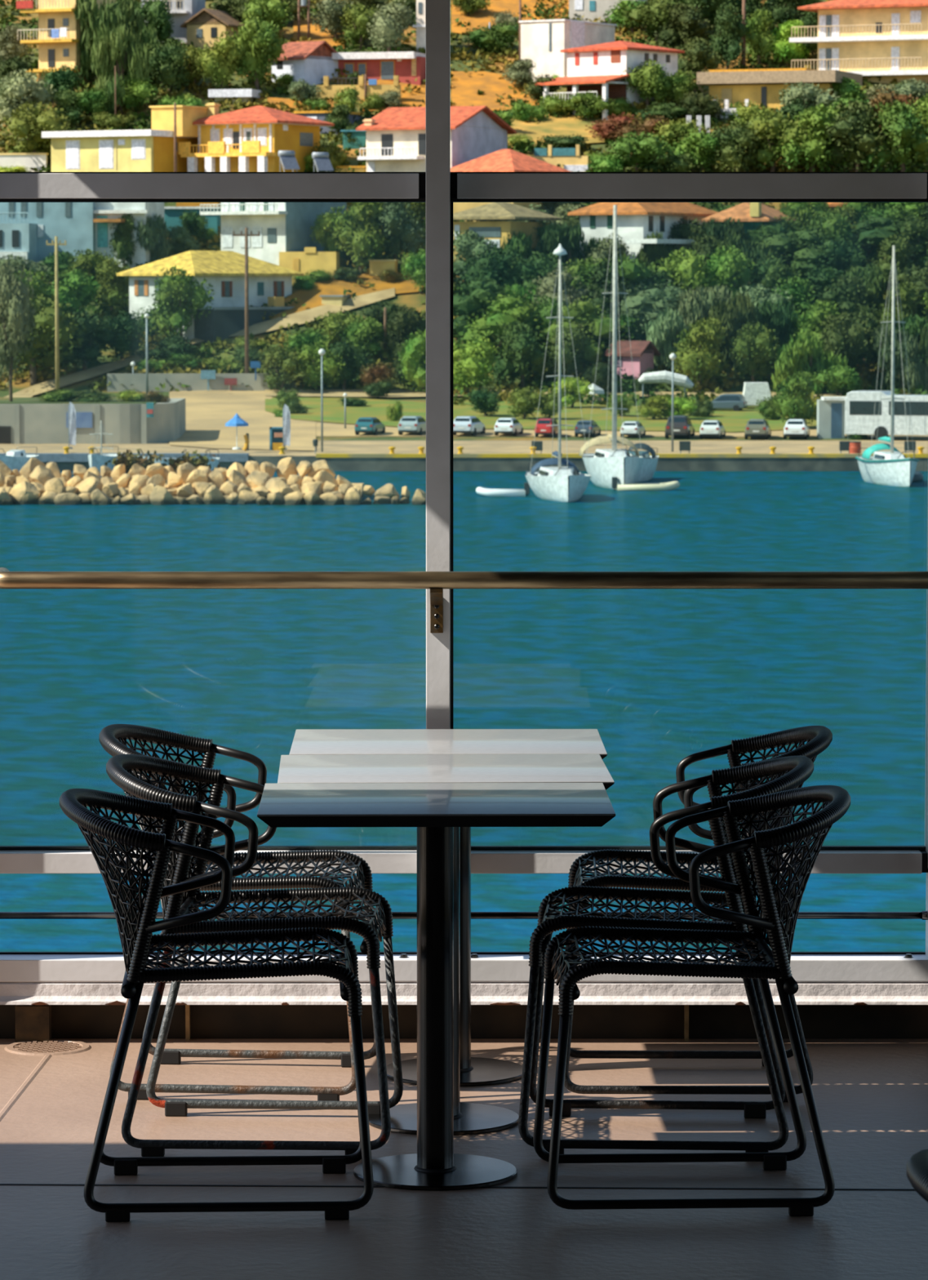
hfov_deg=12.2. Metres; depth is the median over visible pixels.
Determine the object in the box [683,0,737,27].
tree
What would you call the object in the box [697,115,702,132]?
concrete post
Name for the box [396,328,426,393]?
tree
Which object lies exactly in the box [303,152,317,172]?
shrub
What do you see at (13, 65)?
tree
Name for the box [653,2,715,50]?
tree
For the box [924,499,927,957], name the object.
trim
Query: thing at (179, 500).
boulder
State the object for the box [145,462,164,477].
boulder
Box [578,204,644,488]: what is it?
sailboat
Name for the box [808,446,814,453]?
bollard
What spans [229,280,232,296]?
shutter
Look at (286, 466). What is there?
boulder
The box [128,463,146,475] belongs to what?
boulder
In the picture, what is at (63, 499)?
boulder
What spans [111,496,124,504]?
boulder
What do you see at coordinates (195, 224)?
tree
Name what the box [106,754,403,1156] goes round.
armchair
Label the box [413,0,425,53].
tower house
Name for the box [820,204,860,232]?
tree
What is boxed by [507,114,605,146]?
ground
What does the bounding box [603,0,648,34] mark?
tree
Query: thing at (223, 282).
shutter
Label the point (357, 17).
tree
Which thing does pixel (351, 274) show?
shrub
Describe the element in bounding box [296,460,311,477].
boulder
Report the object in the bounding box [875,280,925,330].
tree
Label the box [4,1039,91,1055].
drain
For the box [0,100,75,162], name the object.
tree
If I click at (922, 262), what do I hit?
tree
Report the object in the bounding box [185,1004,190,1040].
rib
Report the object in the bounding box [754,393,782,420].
shrub
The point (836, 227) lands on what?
tree
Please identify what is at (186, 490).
boulder
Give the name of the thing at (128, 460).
weeds
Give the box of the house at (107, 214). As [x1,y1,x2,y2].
[93,202,164,268]
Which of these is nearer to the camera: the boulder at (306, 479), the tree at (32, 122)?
the boulder at (306, 479)
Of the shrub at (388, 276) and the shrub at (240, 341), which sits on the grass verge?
the shrub at (240, 341)
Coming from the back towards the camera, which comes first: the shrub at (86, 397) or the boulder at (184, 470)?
the shrub at (86, 397)
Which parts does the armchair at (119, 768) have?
post, post, armrest, armrest, leg, leg, seat frame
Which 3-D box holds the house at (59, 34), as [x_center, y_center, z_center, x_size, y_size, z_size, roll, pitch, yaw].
[-39.324,-59.005,429.348,9.456,11.448,10.365,0,5,0]
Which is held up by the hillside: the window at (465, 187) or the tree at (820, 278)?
the tree at (820, 278)
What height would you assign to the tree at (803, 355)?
7.387 m
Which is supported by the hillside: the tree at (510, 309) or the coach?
the tree at (510, 309)
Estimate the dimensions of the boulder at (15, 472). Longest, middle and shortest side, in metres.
0.739 x 0.666 x 0.556 m
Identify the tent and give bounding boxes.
[583,383,604,404]
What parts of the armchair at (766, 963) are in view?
seat frame, leg, leg, armrest, armrest, post, post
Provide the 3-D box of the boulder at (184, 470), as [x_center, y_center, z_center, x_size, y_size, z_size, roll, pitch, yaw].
[-15.317,-9.137,239.493,1.095,1.439,1.560,-37,55,-26]
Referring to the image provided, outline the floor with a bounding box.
[0,1038,927,1279]
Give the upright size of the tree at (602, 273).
8.937 m
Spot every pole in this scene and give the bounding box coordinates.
[46,236,66,390]
[114,66,115,115]
[173,102,177,172]
[232,227,260,373]
[297,0,310,40]
[364,74,366,99]
[383,307,386,359]
[519,0,521,60]
[741,0,746,66]
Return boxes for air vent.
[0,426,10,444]
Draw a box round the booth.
[269,426,285,450]
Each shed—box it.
[208,88,262,104]
[335,165,366,172]
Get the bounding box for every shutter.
[133,280,137,295]
[143,280,148,295]
[221,280,225,297]
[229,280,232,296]
[273,280,276,296]
[281,280,284,296]
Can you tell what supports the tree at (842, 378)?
on the hillside
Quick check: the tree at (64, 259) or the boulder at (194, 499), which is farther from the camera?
the tree at (64, 259)
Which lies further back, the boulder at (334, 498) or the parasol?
the parasol
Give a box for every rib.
[14,1004,51,1042]
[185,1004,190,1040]
[684,1004,688,1040]
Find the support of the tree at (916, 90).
on the hillside
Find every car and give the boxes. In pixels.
[355,417,385,435]
[398,415,426,435]
[453,416,485,435]
[494,417,523,435]
[534,417,558,436]
[574,420,600,436]
[620,421,645,437]
[665,415,694,438]
[699,420,725,438]
[709,393,747,411]
[744,418,771,439]
[783,418,809,439]
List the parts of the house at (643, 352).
door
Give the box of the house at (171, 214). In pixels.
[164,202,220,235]
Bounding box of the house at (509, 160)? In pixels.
[450,148,572,221]
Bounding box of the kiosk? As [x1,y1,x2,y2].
[817,396,848,439]
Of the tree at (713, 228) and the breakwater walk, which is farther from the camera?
the tree at (713, 228)
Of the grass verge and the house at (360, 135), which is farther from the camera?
the house at (360, 135)
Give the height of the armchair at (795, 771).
0.784 m
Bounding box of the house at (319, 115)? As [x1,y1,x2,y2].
[293,111,364,133]
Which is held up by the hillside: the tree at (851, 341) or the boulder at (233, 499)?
the tree at (851, 341)
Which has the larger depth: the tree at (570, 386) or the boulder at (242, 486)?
the tree at (570, 386)
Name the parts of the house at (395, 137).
door, door, railing, door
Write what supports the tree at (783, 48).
on the hillside
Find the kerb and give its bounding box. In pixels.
[315,453,927,457]
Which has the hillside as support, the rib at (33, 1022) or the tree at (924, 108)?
the tree at (924, 108)
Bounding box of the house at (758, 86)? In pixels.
[697,67,862,119]
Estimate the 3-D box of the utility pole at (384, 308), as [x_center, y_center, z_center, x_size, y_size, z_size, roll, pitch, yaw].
[-6.479,-24.893,356.673,0.322,4.912,0.322,0,5,0]
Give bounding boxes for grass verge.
[214,311,426,389]
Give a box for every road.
[3,288,395,397]
[265,389,846,397]
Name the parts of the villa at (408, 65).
frame, door, frame, door, frame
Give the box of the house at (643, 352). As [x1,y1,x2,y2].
[604,340,660,379]
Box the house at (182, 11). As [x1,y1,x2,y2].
[141,0,205,43]
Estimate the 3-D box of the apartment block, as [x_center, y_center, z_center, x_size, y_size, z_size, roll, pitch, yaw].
[46.709,-58.637,433.999,28.610,13.226,23.522,0,5,0]
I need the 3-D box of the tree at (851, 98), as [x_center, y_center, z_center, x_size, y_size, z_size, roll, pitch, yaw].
[35.613,-48.081,409.175,6.846,7.002,5.200,0,5,-5]
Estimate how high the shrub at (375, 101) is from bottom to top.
2.154 m
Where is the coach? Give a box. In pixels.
[844,390,927,439]
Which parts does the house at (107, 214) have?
door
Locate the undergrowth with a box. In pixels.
[0,0,927,406]
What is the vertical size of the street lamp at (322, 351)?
6.797 m
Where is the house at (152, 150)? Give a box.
[41,105,208,172]
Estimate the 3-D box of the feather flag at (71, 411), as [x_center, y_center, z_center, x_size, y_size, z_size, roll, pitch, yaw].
[-25.219,-13.760,277.809,0.710,3.005,0.476,0,5,0]
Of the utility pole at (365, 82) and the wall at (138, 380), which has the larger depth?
the utility pole at (365, 82)
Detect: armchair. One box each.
[59,788,373,1222]
[98,724,376,1101]
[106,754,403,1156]
[518,755,813,1154]
[533,785,850,1216]
[564,725,832,1102]
[906,1149,927,1202]
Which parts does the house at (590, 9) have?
door, door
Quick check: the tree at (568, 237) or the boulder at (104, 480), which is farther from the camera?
the tree at (568, 237)
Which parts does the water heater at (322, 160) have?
tank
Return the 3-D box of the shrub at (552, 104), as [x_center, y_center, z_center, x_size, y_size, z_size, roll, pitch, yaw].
[9.369,-51.680,420.216,5.162,2.632,4.573,2,5,18]
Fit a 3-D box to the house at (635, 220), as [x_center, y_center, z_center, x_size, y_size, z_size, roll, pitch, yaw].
[16.034,-34.207,378.880,14.112,9.614,19.856,0,5,0]
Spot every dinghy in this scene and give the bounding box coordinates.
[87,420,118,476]
[475,482,529,496]
[612,476,679,490]
[911,471,924,482]
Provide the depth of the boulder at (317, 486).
234.56 m
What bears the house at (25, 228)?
on the hillside
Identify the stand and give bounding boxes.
[242,433,249,451]
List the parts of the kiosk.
door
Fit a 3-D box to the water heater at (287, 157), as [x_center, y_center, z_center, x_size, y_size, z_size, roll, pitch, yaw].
[-15.322,-41.190,379.405,1.400,3.280,1.633,-2,5,-25]
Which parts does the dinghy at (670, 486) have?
outboard motor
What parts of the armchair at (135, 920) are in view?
post, post, armrest, armrest, leg, leg, seat frame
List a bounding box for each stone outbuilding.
[279,247,339,277]
[368,259,399,275]
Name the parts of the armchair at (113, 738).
post, armrest, post, leg, armrest, leg, seat frame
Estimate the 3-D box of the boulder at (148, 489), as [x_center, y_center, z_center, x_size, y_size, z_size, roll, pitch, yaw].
[-16.756,-7.879,234.396,1.143,1.680,1.654,-27,28,-13]
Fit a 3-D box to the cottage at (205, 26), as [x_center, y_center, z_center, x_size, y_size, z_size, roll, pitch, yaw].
[-24.989,-61.624,443.477,7.703,5.496,9.325,0,5,0]
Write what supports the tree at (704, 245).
on the hillside
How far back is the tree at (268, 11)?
440.69 m
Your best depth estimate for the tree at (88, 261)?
372.10 m
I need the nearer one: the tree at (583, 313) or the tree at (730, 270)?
the tree at (583, 313)
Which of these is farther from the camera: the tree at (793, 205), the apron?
the tree at (793, 205)
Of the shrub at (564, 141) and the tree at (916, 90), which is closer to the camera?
the shrub at (564, 141)
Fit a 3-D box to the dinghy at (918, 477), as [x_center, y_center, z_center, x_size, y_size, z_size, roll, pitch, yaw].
[26.363,-9.655,259.040,1.871,1.150,3.000,3,5,30]
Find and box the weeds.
[104,448,220,474]
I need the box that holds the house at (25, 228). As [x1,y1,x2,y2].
[0,202,95,266]
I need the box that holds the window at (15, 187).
[0,172,426,873]
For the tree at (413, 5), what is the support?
on the hillside
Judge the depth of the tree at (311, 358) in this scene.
349.30 m
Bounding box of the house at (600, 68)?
[535,40,684,121]
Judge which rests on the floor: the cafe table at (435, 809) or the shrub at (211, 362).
the cafe table at (435, 809)
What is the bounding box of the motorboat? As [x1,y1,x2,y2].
[626,443,658,482]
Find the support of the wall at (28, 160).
on the hillside
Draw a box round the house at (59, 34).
[16,0,115,88]
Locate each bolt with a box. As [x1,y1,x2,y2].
[399,953,408,958]
[471,953,479,958]
[903,953,914,958]
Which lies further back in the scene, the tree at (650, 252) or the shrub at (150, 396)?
the tree at (650, 252)
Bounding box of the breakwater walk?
[14,476,278,483]
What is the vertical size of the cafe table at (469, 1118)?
0.749 m
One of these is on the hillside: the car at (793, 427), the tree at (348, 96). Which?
the tree at (348, 96)
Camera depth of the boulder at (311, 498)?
231.43 m
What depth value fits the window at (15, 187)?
9.85 m
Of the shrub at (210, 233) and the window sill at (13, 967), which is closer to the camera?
the window sill at (13, 967)
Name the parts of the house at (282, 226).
door, railing, door, door, door, door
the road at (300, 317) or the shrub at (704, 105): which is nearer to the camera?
the road at (300, 317)
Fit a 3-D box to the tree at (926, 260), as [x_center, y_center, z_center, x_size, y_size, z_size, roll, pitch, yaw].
[41.258,-31.496,372.544,4.634,7.108,3.957,0,5,-4]
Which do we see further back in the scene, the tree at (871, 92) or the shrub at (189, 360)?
the tree at (871, 92)
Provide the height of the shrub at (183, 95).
2.352 m
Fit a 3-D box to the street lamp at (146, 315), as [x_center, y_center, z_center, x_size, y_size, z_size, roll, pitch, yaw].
[-25.275,-22.611,345.569,0.400,6.822,0.400,0,5,0]
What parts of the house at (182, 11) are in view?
railing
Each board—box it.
[66,412,92,427]
[200,369,215,391]
[224,377,236,391]
[250,360,260,380]
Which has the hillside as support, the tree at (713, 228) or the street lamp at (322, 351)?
the tree at (713, 228)
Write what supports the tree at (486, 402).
on the grass at (732, 420)
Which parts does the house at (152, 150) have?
door, frame, door, frame, frame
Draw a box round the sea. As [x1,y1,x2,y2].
[0,471,927,951]
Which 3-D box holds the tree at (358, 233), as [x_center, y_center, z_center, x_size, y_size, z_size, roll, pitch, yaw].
[-9.072,-33.910,375.933,5.024,9.654,5.884,-1,5,-14]
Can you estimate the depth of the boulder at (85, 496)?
231.89 m
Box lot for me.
[168,390,315,450]
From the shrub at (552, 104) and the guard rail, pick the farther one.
the shrub at (552, 104)
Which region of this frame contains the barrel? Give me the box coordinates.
[849,440,861,453]
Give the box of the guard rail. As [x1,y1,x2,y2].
[0,911,927,919]
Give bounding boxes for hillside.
[0,0,927,440]
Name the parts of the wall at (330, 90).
railing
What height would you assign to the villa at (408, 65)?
4.604 m
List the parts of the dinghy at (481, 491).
outboard motor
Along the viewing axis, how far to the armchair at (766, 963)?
8.24 m
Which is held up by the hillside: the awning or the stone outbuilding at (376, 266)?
the awning
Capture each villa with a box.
[116,250,304,346]
[177,102,334,172]
[332,51,425,85]
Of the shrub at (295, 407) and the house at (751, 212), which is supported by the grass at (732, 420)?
the shrub at (295, 407)
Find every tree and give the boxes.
[0,25,30,62]
[0,55,33,86]
[0,68,57,128]
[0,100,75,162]
[0,253,50,279]
[0,258,35,401]
[0,268,64,324]
[0,293,86,384]
[40,64,82,98]
[40,250,74,282]
[44,269,100,317]
[48,89,89,125]
[58,309,122,370]
[66,248,115,284]
[72,0,146,84]
[72,87,111,121]
[88,20,153,114]
[93,257,130,313]
[95,310,144,359]
[108,213,137,266]
[113,74,159,111]
[121,0,141,10]
[133,0,173,44]
[133,23,160,84]
[133,213,171,262]
[143,39,190,93]
[148,264,214,338]
[165,225,200,254]
[178,208,208,243]
[179,44,209,90]
[194,31,244,88]
[213,0,254,23]
[226,11,288,89]
[243,0,293,38]
[257,344,305,391]
[280,0,307,23]
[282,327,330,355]
[287,78,320,102]
[296,339,346,390]
[309,206,350,257]
[311,0,355,39]
[319,311,360,344]
[322,336,375,389]
[324,103,352,135]
[328,202,390,274]
[333,84,359,111]
[338,2,379,48]
[339,315,387,359]
[350,0,387,11]
[359,361,395,389]
[360,298,399,328]
[364,202,426,262]
[366,0,416,52]
[380,304,426,358]
[391,342,425,387]
[395,0,416,21]
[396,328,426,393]
[400,248,426,293]
[402,202,426,232]
[450,0,493,15]
[453,229,497,283]
[453,275,516,339]
[453,290,544,363]
[453,336,497,397]
[455,246,524,292]
[466,386,501,416]
[488,320,553,387]
[489,229,546,261]
[497,251,564,293]
[502,57,537,85]
[502,282,545,335]
[506,386,547,419]
[521,74,560,102]
[521,294,564,351]
[522,203,552,223]
[523,266,592,338]
[524,220,556,252]
[533,295,631,370]
[536,220,603,275]
[537,389,564,418]
[538,202,572,221]
[545,204,582,226]
[546,320,589,381]
[551,376,595,408]
[561,89,617,119]
[561,256,607,288]
[562,209,580,250]
[573,259,629,333]
[579,361,612,392]
[582,254,671,340]
[583,232,629,265]
[586,275,649,338]
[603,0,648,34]
[605,130,675,172]
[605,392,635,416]
[607,277,693,339]
[608,253,656,270]
[621,57,671,110]
[622,0,680,42]
[631,268,680,315]
[633,367,659,397]
[634,230,684,284]
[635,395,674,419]
[644,306,698,371]
[648,246,714,297]
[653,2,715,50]
[653,118,705,149]
[657,70,697,106]
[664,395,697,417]
[666,128,723,172]
[667,217,705,239]
[669,316,730,391]
[677,36,726,75]
[677,283,732,327]
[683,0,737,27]
[685,233,722,266]
[694,216,745,242]
[701,120,760,172]
[703,244,757,297]
[708,3,750,69]
[708,289,757,373]
[715,231,773,293]
[728,320,782,383]
[731,0,773,22]
[733,283,795,321]
[739,108,809,172]
[741,8,777,64]
[742,214,823,263]
[751,252,805,296]
[752,297,799,361]
[754,225,847,284]
[762,0,804,28]
[762,98,817,128]
[767,19,810,66]
[769,213,816,248]
[769,275,822,318]
[770,103,852,172]
[771,333,848,395]
[772,370,817,424]
[774,80,839,111]
[780,204,823,225]
[783,202,823,223]
[788,300,840,354]
[795,0,822,18]
[798,10,817,62]
[800,210,855,246]
[803,266,862,306]
[810,202,830,215]
[811,364,862,395]
[816,274,879,321]
[817,234,866,279]
[819,311,875,374]
[820,99,900,172]
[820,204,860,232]
[821,93,875,137]
[826,76,869,109]
[829,212,917,266]
[832,310,884,367]
[836,202,888,222]
[845,263,887,311]
[855,203,919,224]
[858,99,927,172]
[862,87,919,134]
[862,234,920,287]
[863,83,898,105]
[871,322,927,392]
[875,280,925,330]
[882,202,927,222]
[888,262,927,315]
[888,313,927,363]
[890,77,927,106]
[894,216,927,262]
[905,262,927,313]
[907,93,927,136]
[916,256,927,268]
[919,324,927,366]
[920,202,927,228]
[920,292,927,319]
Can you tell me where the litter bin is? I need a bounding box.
[312,439,318,453]
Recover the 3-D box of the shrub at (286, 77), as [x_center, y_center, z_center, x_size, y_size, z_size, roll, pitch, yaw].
[-17.155,-55.219,427.584,3.558,1.443,3.086,-1,5,-16]
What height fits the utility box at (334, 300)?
2.182 m
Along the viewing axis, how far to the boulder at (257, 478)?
237.15 m
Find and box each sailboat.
[524,244,591,502]
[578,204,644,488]
[855,245,919,487]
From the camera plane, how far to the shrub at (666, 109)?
416.52 m
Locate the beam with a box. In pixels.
[0,453,248,462]
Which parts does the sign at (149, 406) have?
panel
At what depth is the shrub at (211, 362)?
353.33 m
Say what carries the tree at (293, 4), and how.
on the hillside
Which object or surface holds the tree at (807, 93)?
on the hillside
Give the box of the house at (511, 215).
[453,202,561,281]
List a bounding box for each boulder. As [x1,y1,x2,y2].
[0,460,11,477]
[0,471,4,487]
[0,486,13,505]
[4,475,16,487]
[4,486,12,493]
[8,481,40,504]
[9,469,19,476]
[15,475,32,484]
[18,457,45,478]
[29,465,54,486]
[31,482,44,495]
[35,490,57,504]
[44,477,64,493]
[45,462,61,477]
[53,493,80,505]
[57,476,66,486]
[61,470,71,480]
[63,485,77,494]
[66,475,82,487]
[72,464,87,479]
[75,476,103,495]
[78,492,91,504]
[83,471,101,480]
[87,466,99,475]
[90,488,111,505]
[100,465,111,477]
[100,475,115,484]
[102,482,118,497]
[110,463,125,480]
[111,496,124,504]
[115,473,131,488]
[117,486,128,497]
[120,493,136,505]
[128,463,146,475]
[128,474,149,488]
[128,482,141,495]
[134,494,151,504]
[140,482,156,496]
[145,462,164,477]
[146,474,165,487]
[149,484,176,505]
[163,465,177,479]
[167,471,183,487]
[168,488,177,496]
[174,497,186,504]
[177,462,195,484]
[177,482,195,497]
[184,469,208,484]
[186,494,204,504]
[191,481,214,497]
[197,465,211,476]
[202,484,226,504]
[207,469,225,488]
[214,467,226,480]
[220,480,238,495]
[225,462,246,479]
[225,492,238,505]
[228,469,248,487]
[237,483,252,493]
[237,489,260,504]
[244,460,260,477]
[245,470,271,488]
[251,486,268,497]
[256,497,268,505]
[260,462,275,477]
[265,477,293,496]
[266,491,283,505]
[276,457,297,479]
[277,477,287,484]
[281,491,305,505]
[287,474,303,486]
[289,484,301,492]
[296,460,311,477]
[300,480,324,496]
[302,475,314,484]
[303,490,320,505]
[307,459,335,477]
[312,469,337,486]
[317,490,344,505]
[323,480,338,493]
[336,475,351,486]
[338,483,351,496]
[342,487,361,505]
[354,485,360,495]
[361,497,372,504]
[363,484,374,496]
[373,496,391,504]
[374,483,399,499]
[391,496,399,504]
[400,486,409,498]
[400,497,409,504]
[411,488,426,504]
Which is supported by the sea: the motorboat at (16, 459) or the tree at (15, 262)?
the motorboat at (16, 459)
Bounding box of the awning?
[638,370,693,396]
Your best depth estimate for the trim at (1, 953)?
10.07 m
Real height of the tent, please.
1.900 m
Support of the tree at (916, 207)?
on the hillside
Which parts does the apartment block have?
door, door, door, door, railing, railing, door, door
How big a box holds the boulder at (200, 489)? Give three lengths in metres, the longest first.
1.194 x 1.194 x 1.069 m
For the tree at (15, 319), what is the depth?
296.44 m
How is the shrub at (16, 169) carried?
on the hillside
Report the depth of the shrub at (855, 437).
300.63 m
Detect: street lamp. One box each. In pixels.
[130,361,135,373]
[144,313,149,392]
[318,348,324,451]
[342,392,346,428]
[669,353,676,451]
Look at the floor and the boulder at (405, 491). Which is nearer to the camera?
the floor
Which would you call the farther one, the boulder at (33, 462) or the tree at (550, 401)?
the tree at (550, 401)
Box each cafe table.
[257,782,615,1191]
[277,754,614,1135]
[288,728,607,1086]
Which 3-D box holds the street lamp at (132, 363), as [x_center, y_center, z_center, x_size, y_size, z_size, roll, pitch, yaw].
[-26.754,-21.280,350.378,0.400,2.443,0.400,0,5,0]
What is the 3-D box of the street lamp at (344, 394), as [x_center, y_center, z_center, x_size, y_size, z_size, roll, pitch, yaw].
[-8.523,-16.376,310.960,0.300,2.676,0.300,0,5,0]
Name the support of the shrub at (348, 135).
on the hillside
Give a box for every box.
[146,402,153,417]
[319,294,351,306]
[531,440,542,453]
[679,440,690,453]
[839,440,850,453]
[904,440,915,453]
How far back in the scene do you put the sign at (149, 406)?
293.20 m
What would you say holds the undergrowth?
on the hillside
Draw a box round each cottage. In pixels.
[180,8,244,49]
[268,40,337,85]
[826,202,848,211]
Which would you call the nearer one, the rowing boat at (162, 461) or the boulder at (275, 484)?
the boulder at (275, 484)
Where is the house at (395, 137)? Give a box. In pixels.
[355,106,516,172]
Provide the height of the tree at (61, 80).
6.091 m
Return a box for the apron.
[0,440,927,456]
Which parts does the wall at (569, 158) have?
panel, panel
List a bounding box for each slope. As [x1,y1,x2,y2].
[257,97,337,111]
[271,270,422,319]
[293,18,344,48]
[360,79,425,111]
[451,0,568,33]
[451,71,539,110]
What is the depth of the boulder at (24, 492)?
232.00 m
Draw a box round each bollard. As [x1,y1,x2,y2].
[62,446,70,453]
[88,446,95,453]
[278,446,285,454]
[388,446,395,453]
[417,446,425,453]
[457,446,463,453]
[529,446,536,453]
[735,446,742,453]
[769,446,776,453]
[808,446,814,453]
[917,446,924,453]
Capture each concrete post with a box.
[686,115,691,123]
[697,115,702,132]
[705,115,710,132]
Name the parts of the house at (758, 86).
post, door, door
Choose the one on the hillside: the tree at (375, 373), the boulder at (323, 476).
the tree at (375, 373)
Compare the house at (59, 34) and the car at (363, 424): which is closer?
the car at (363, 424)
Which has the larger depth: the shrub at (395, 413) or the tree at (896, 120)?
the tree at (896, 120)
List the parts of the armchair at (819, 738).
seat frame, leg, leg, armrest, armrest, post, post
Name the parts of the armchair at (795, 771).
seat frame, leg, leg, armrest, armrest, post, post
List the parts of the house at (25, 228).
railing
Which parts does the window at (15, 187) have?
glass pane, rail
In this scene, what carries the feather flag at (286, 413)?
on the apron
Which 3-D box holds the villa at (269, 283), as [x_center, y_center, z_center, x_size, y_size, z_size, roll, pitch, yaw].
[-20.804,-28.649,368.179,16.979,8.790,16.883,0,5,0]
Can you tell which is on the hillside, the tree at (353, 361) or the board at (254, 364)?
the tree at (353, 361)
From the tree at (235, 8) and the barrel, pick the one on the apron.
the barrel
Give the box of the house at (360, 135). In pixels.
[340,129,366,149]
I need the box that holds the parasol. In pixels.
[225,413,248,449]
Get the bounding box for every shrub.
[0,164,29,172]
[37,387,80,402]
[42,267,98,283]
[71,389,115,402]
[89,111,135,130]
[115,388,146,401]
[124,358,170,373]
[129,305,171,340]
[136,333,197,363]
[140,390,171,402]
[146,119,151,129]
[155,93,204,106]
[166,351,203,369]
[173,93,204,106]
[200,226,218,243]
[202,356,244,373]
[230,345,270,367]
[232,335,268,351]
[272,408,283,417]
[273,72,294,85]
[275,386,301,408]
[286,399,309,413]
[291,274,316,290]
[302,98,331,110]
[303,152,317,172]
[304,268,333,282]
[308,139,352,172]
[329,266,362,282]
[336,396,368,406]
[337,123,358,146]
[346,70,359,84]
[357,91,385,109]
[363,379,393,399]
[376,269,406,282]
[379,88,402,107]
[386,400,404,421]
[461,20,519,53]
[490,9,519,31]
[493,107,517,127]
[507,133,535,148]
[508,101,548,121]
[537,93,575,115]
[537,133,589,147]
[585,112,639,143]
[586,151,626,172]
[608,96,639,116]
[613,114,670,145]
[633,101,689,120]
[639,149,696,172]
[678,90,725,121]
[687,397,715,417]
[731,100,786,127]
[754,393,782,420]
[807,396,819,419]
[846,433,871,439]
[883,79,911,88]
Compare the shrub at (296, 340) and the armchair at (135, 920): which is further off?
the shrub at (296, 340)
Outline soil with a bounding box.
[0,397,167,405]
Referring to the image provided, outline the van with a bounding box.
[742,382,771,404]
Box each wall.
[0,152,48,172]
[0,398,186,444]
[0,1004,927,1038]
[43,456,927,471]
[106,373,269,391]
[315,75,400,101]
[529,144,588,172]
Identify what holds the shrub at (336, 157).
on the hillside
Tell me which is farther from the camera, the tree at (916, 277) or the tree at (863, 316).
the tree at (916, 277)
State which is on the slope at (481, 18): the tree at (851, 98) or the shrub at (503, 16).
the shrub at (503, 16)
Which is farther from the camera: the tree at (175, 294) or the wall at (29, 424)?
the tree at (175, 294)
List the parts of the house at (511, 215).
door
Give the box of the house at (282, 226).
[200,202,346,265]
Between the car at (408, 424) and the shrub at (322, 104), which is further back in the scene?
the shrub at (322, 104)
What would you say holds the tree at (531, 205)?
on the hillside
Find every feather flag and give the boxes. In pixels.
[67,401,75,448]
[282,404,290,448]
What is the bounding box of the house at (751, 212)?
[702,202,802,233]
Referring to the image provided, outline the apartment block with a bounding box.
[789,0,927,86]
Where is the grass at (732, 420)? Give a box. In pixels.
[265,395,817,431]
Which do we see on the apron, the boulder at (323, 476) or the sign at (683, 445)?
the sign at (683, 445)
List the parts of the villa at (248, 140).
frame, railing, frame, door, frame, frame, cornice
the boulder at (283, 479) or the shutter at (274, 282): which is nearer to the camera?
the boulder at (283, 479)
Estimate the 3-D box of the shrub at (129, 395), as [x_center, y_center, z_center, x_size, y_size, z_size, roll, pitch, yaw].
[-22.861,-16.641,297.159,2.146,1.153,2.422,-3,6,-32]
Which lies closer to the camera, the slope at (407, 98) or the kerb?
the kerb
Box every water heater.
[277,150,299,172]
[311,151,333,172]
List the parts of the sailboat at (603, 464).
stern rail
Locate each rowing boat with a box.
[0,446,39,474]
[137,448,186,471]
[204,449,219,471]
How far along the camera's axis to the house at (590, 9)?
449.93 m
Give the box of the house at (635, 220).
[567,202,718,262]
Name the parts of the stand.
frame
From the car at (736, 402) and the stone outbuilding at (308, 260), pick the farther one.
the stone outbuilding at (308, 260)
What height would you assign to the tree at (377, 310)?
3.934 m
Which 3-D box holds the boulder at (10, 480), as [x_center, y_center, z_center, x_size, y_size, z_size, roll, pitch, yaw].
[-24.861,-8.686,237.380,0.643,0.776,0.704,18,-11,-19]
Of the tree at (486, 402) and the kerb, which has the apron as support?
the kerb
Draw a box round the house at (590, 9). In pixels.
[568,0,647,22]
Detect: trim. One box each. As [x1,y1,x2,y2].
[0,951,925,954]
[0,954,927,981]
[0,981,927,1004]
[0,1053,52,1121]
[0,1183,915,1190]
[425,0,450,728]
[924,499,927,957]
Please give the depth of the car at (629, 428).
301.77 m
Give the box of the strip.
[315,421,927,437]
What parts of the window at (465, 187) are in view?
wall plate, arm, handrail, rail, glass pane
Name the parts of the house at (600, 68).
porch post, railing, porch post, porch post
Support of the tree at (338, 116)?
on the hillside
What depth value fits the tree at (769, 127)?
401.06 m
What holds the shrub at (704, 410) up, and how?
on the grass at (732, 420)
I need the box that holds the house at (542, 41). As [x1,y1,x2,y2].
[518,18,617,81]
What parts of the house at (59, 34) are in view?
railing, railing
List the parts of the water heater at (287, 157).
tank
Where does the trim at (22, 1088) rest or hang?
on the floor

